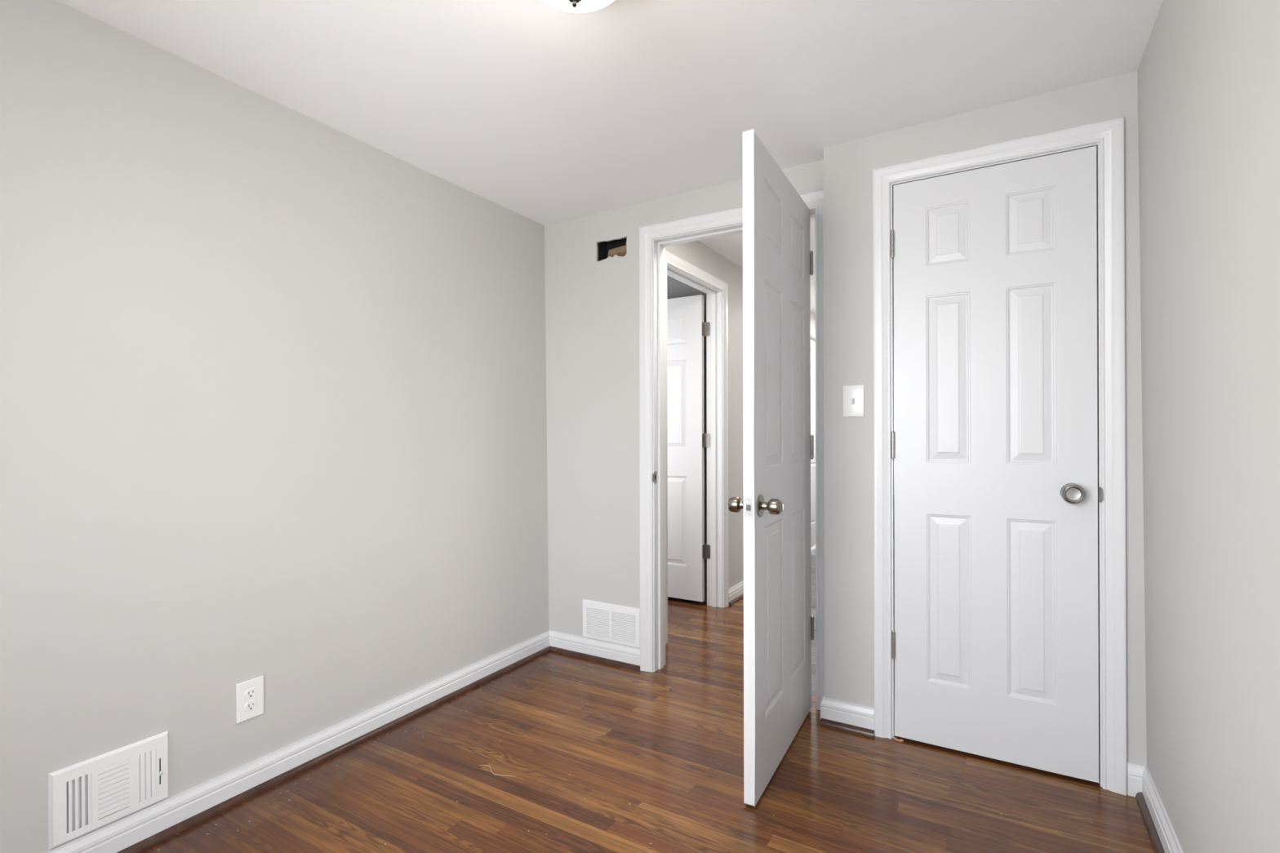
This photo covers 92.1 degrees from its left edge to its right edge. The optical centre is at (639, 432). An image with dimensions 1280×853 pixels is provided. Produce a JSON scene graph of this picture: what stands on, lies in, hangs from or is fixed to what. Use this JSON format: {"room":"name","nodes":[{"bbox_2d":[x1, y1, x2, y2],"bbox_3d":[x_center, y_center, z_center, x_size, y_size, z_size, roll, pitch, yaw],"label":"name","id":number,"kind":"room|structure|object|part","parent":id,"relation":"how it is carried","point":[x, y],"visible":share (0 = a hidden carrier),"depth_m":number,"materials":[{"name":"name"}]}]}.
{"room":"empty bedroom","nodes":[
{"label":"empty bedroom","id":0,"kind":"room"},
{"bbox_2d":[0,0,549,852],"bbox_3d":[-1.322,-0.024,1.924,0.172,2.300,3.103,0,0,30],"label":"wall","id":1,"kind":"structure","parent":0,"point":[273,379],"depth_m":1.89,"materials":[{"name":"beige paint"}]},
{"bbox_2d":[48,730,168,849],"bbox_3d":[-1.381,0.934,1.622,0.026,0.186,0.254,-1,-1,30],"label":"air vent","id":2,"kind":"object","parent":1,"relation":"in","point":[86,796],"visible":1,"depth_m":1.61,"materials":[{"name":"white metal"}]},
{"bbox_3d":[-1.325,0.943,1.708,0.015,0.021,0.005,-1,-1,30],"label":"damper lever","id":3,"kind":"part","parent":2,"relation":"part of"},
{"bbox_2d":[235,675,263,723],"bbox_3d":[-1.218,0.835,1.928,0.008,0.120,0.081,-1,-1,30],"label":"electrical outlet","id":4,"kind":"object","parent":1,"relation":"attached to","point":[250,693],"visible":1,"depth_m":1.92,"materials":[{"name":"white plastic"}]},
{"bbox_2d":[244,700,256,711],"bbox_3d":[-1.216,0.854,1.926,0.003,0.027,0.034,0,0,31],"label":"receptacle","id":5,"kind":"object","parent":4,"relation":"attached to","point":[250,705],"depth_m":1.93,"materials":[{"name":"grey plastic"}]},
{"bbox_2d":[244,687,256,698],"bbox_3d":[-1.216,0.815,1.927,0.003,0.027,0.034,0,0,31],"label":"receptacle","id":6,"kind":"object","parent":4,"relation":"attached to","point":[250,692],"depth_m":1.93,"materials":[{"name":"grey plastic"}]},
{"bbox_2d":[44,630,549,852],"bbox_3d":[-1.240,1.078,1.873,0.014,0.097,3.100,0,0,30],"label":"baseboard","id":7,"kind":"structure","parent":1,"relation":"attached to","point":[120,834],"depth_m":1.99,"materials":[{"name":"white wood"}]},
{"bbox_2d":[116,645,550,852],"bbox_3d":[-1.230,1.116,1.859,0.017,0.020,3.086,0,0,30],"label":"trim","id":8,"kind":"structure","parent":1,"relation":"attached to","point":[165,834],"depth_m":2.06,"materials":[{"name":"brown wood"}]},
{"bbox_2d":[56,0,1162,225],"bbox_3d":[-0.241,-1.164,1.226,2.750,0.146,3.200,0,0,31],"label":"ceiling","id":9,"kind":"structure","parent":0,"point":[541,112],"depth_m":1.87,"materials":[{"name":"white paint"}]},
{"bbox_2d":[541,0,613,13],"bbox_3d":[-0.146,-1.026,1.373,0.280,0.158,0.280,0,0,31],"label":"ceiling light","id":10,"kind":"object","parent":9,"relation":"attached to","point":[570,6],"visible":1,"depth_m":1.42,"materials":[{"name":"white glass"}]},
{"bbox_2d":[139,545,1155,852],"bbox_3d":[0.314,1.159,3.567,4.200,0.060,7.800,0,0,31],"label":"floor","id":11,"kind":"structure","parent":0,"point":[669,746],"depth_m":1.95,"materials":[{"name":"brown wood"}]},
{"bbox_2d":[478,764,515,777],"bbox_3d":[-0.478,1.124,2.043,0.156,0.002,0.033,0,0,31],"label":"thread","id":12,"kind":"object","parent":11,"relation":"on","point":[478,765],"visible":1,"depth_m":2.03,"materials":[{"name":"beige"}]},
{"bbox_2d":[157,665,1090,850],"bbox_3d":[0.017,1.123,1.764,2.220,0.001,1.783,0,0,31],"label":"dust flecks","id":13,"kind":"object","parent":11,"relation":"on","point":[540,665],"visible":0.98,"depth_m":1.91,"materials":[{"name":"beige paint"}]},
{"bbox_2d":[893,737,903,742],"bbox_3d":[0.942,1.120,2.249,0.035,0.008,0.016,0,0,31],"label":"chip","id":14,"kind":"object","parent":11,"relation":"on","point":[894,738],"visible":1,"depth_m":2.24,"materials":[{"name":"brown wood"}]},
{"bbox_2d":[544,160,823,648],"bbox_3d":[-0.181,-0.020,3.817,3.100,2.300,1.320,0,0,31],"label":"wall","id":15,"kind":"structure","parent":0,"point":[592,261],"depth_m":3.08,"materials":[{"name":"beige paint"}]},
{"bbox_2d":[549,630,639,666],"bbox_3d":[-0.236,1.080,3.072,0.560,0.097,0.014,0,0,31],"label":"baseboard","id":16,"kind":"structure","parent":15,"relation":"attached to","point":[622,653],"depth_m":3.06,"materials":[{"name":"white wood"}]},
{"bbox_2d":[550,645,639,671],"bbox_3d":[-0.237,1.118,3.054,0.548,0.020,0.017,0,0,31],"label":"trim","id":17,"kind":"structure","parent":15,"relation":"attached to","point":[622,664],"depth_m":3.04,"materials":[{"name":"brown wood"}]},
{"bbox_2d":[582,599,639,648],"bbox_3d":[-0.143,0.936,3.019,0.338,0.188,0.010,0,0,31],"label":"air vent","id":18,"kind":"object","parent":15,"relation":"in","point":[612,623],"visible":1,"depth_m":3.01,"materials":[{"name":"white metal"}]},
{"bbox_2d":[639,190,824,710],"bbox_3d":[0.416,0.074,2.758,0.891,2.104,0.146,0,0,31],"label":"door frame","id":19,"kind":"structure","parent":15,"relation":"attached to","point":[653,238],"depth_m":2.90,"materials":[{"name":"white wood"}]},
{"bbox_3d":[0.069,0.213,2.905,0.007,0.056,0.039,0,0,43],"label":"strike plate","id":20,"kind":"part","parent":19,"relation":"part of","materials":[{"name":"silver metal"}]},
{"bbox_2d":[728,128,813,807],"bbox_3d":[0.509,0.106,2.181,0.172,2.020,0.777,0,0,28],"label":"door","id":21,"kind":"structure","parent":15,"relation":"in","point":[778,442],"depth_m":2.03,"materials":[{"name":"white wood"}]},
{"bbox_3d":[0.305,0.226,1.924,0.054,0.049,0.049,0,0,28],"label":"knob","id":22,"kind":"part","parent":21,"relation":"part of","materials":[{"name":"silver metal"}]},
{"bbox_3d":[0.325,0.226,1.845,0.025,0.057,0.002,0,0,28],"label":"latch plate","id":23,"kind":"part","parent":21,"relation":"part of","materials":[{"name":"silver metal"}]},
{"bbox_3d":[0.403,0.226,1.872,0.060,0.049,0.049,0,0,28],"label":"knob","id":24,"kind":"part","parent":21,"relation":"part of","materials":[{"name":"silver metal"}]},
{"bbox_2d":[666,294,710,601],"bbox_3d":[0.104,0.104,4.203,0.798,1.997,0.041,0,0,31],"label":"door","id":25,"kind":"structure","parent":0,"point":[687,440],"depth_m":4.06,"materials":[{"name":"white wood"}]},
{"bbox_3d":[0.413,-0.672,4.019,0.030,0.089,0.002,0,0,-40],"label":"hinge plate","id":26,"kind":"part","parent":25,"relation":"part of","materials":[{"name":"silver metal"}]},
{"bbox_3d":[0.415,0.778,4.015,0.030,0.089,0.002,0,0,-40],"label":"hinge plate","id":27,"kind":"part","parent":25,"relation":"part of","materials":[{"name":"silver metal"}]},
{"bbox_3d":[0.414,0.053,4.017,0.030,0.089,0.002,0,0,-40],"label":"hinge plate","id":28,"kind":"part","parent":25,"relation":"part of","materials":[{"name":"silver metal"}]},
{"bbox_3d":[0.440,-0.672,4.021,0.030,0.089,0.002,0,0,32],"label":"hinge plate","id":29,"kind":"part","parent":25,"relation":"part of","materials":[{"name":"silver metal"}]},
{"bbox_3d":[0.443,0.778,4.017,0.030,0.089,0.002,0,0,32],"label":"hinge plate","id":30,"kind":"part","parent":25,"relation":"part of","materials":[{"name":"silver metal"}]},
{"bbox_3d":[0.441,0.053,4.019,0.030,0.089,0.002,0,0,32],"label":"hinge plate","id":31,"kind":"part","parent":25,"relation":"part of","materials":[{"name":"silver metal"}]},
{"bbox_2d":[665,240,815,589],"bbox_3d":[1.043,-0.018,4.945,0.108,2.300,4.290,0,0,31],"label":"wall","id":32,"kind":"structure","parent":0,"point":[695,253],"depth_m":4.15,"materials":[{"name":"beige paint"}]},
{"bbox_2d":[665,250,728,644],"bbox_3d":[0.297,0.079,3.671,0.126,2.100,0.885,0,0,31],"label":"door frame","id":33,"kind":"structure","parent":32,"relation":"attached to","point":[716,290],"depth_m":3.98,"materials":[{"name":"white wood"}]},
{"bbox_2d":[728,581,743,604],"bbox_3d":[0.993,1.083,4.735,0.014,0.097,1.638,0,0,31],"label":"baseboard","id":34,"kind":"structure","parent":32,"relation":"attached to","point":[735,591],"depth_m":4.13,"materials":[{"name":"white wood"}]},
{"bbox_2d":[728,593,743,605],"bbox_3d":[0.682,1.120,4.181,0.017,0.020,0.368,0,0,31],"label":"trim","id":35,"kind":"structure","parent":32,"relation":"attached to","point":[740,597],"depth_m":4.11,"materials":[{"name":"brown wood"}]},
{"bbox_2d":[810,338,815,547],"bbox_3d":[1.589,0.104,5.865,0.037,2.003,0.747,0,0,31],"label":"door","id":36,"kind":"structure","parent":32,"relation":"in","point":[812,342],"depth_m":5.99,"materials":[{"name":"white wood"}]},
{"bbox_2d":[810,327,815,341],"bbox_3d":[1.598,0.078,5.860,0.126,2.112,0.906,0,0,31],"label":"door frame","id":37,"kind":"structure","parent":32,"relation":"attached to","point":[812,330],"depth_m":5.83,"materials":[{"name":"white wood"}]},
{"bbox_2d":[698,220,815,313],"bbox_3d":[1.128,-1.183,4.949,4.200,0.090,4.600,0,0,31],"label":"ceiling","id":38,"kind":"structure","parent":0,"point":[730,246],"depth_m":3.81,"materials":[{"name":"white paint"}]},
{"bbox_2d":[823,71,1146,765],"bbox_3d":[1.194,-0.027,2.171,1.053,2.300,0.105,0,0,31],"label":"wall","id":39,"kind":"structure","parent":0,"point":[848,166],"depth_m":2.31,"materials":[{"name":"beige paint"}]},
{"bbox_2d":[819,718,874,737],"bbox_3d":[0.780,1.114,2.327,0.196,0.020,0.017,0,0,31],"label":"trim","id":40,"kind":"structure","parent":39,"relation":"attached to","point":[837,725],"depth_m":2.32,"materials":[{"name":"brown wood"}]},
{"bbox_2d":[820,695,874,729],"bbox_3d":[0.808,1.076,2.378,0.199,0.097,0.099,0,0,31],"label":"baseboard","id":41,"kind":"structure","parent":39,"relation":"attached to","point":[858,715],"depth_m":2.33,"materials":[{"name":"white wood"}]},
{"bbox_2d":[842,385,864,417],"bbox_3d":[0.805,-0.118,2.330,0.078,0.120,0.019,0,0,31],"label":"light switch","id":42,"kind":"object","parent":39,"relation":"attached to","point":[853,396],"visible":1,"depth_m":2.33,"materials":[{"name":"white plastic"}]},
{"bbox_2d":[890,146,1099,782],"bbox_3d":[1.183,0.101,2.101,0.614,2.022,0.095,0,0,31],"label":"door","id":43,"kind":"structure","parent":39,"relation":"in","point":[995,636],"depth_m":2.09,"materials":[{"name":"white wood"}]},
{"bbox_3d":[1.378,0.195,1.964,0.065,0.065,0.058,0,0,31],"label":"knob","id":44,"kind":"part","parent":43,"relation":"part of","materials":[{"name":"silver metal"}]},
{"bbox_2d":[872,116,1127,795],"bbox_3d":[1.214,0.072,2.148,0.742,2.102,0.123,0,0,31],"label":"door frame","id":45,"kind":"structure","parent":39,"relation":"attached to","point":[1108,136],"depth_m":1.95,"materials":[{"name":"white wood"}]},
{"bbox_3d":[1.454,0.197,1.944,0.001,0.050,0.019,0,0,6],"label":"strike plate","id":46,"kind":"part","parent":45,"relation":"part of","materials":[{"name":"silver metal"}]},
{"bbox_2d":[1137,0,1279,852],"bbox_3d":[1.046,-0.030,0.924,0.154,2.300,3.800,0,0,31],"label":"wall","id":47,"kind":"structure","parent":0,"point":[1208,72],"depth_m":1.26,"materials":[{"name":"beige paint"}]},
{"bbox_2d":[1135,791,1164,852],"bbox_3d":[0.768,1.109,0.610,0.017,0.020,2.981,0,0,31],"label":"trim","id":48,"kind":"structure","parent":47,"relation":"attached to","point":[1156,842],"depth_m":1.74,"materials":[{"name":"brown wood"}]},
{"bbox_2d":[1126,761,1183,852],"bbox_3d":[0.770,1.071,0.618,0.049,0.097,2.995,0,0,31],"label":"baseboard","id":49,"kind":"structure","parent":47,"relation":"attached to","point":[1140,779],"depth_m":1.76,"materials":[{"name":"white wood"}]}
]}

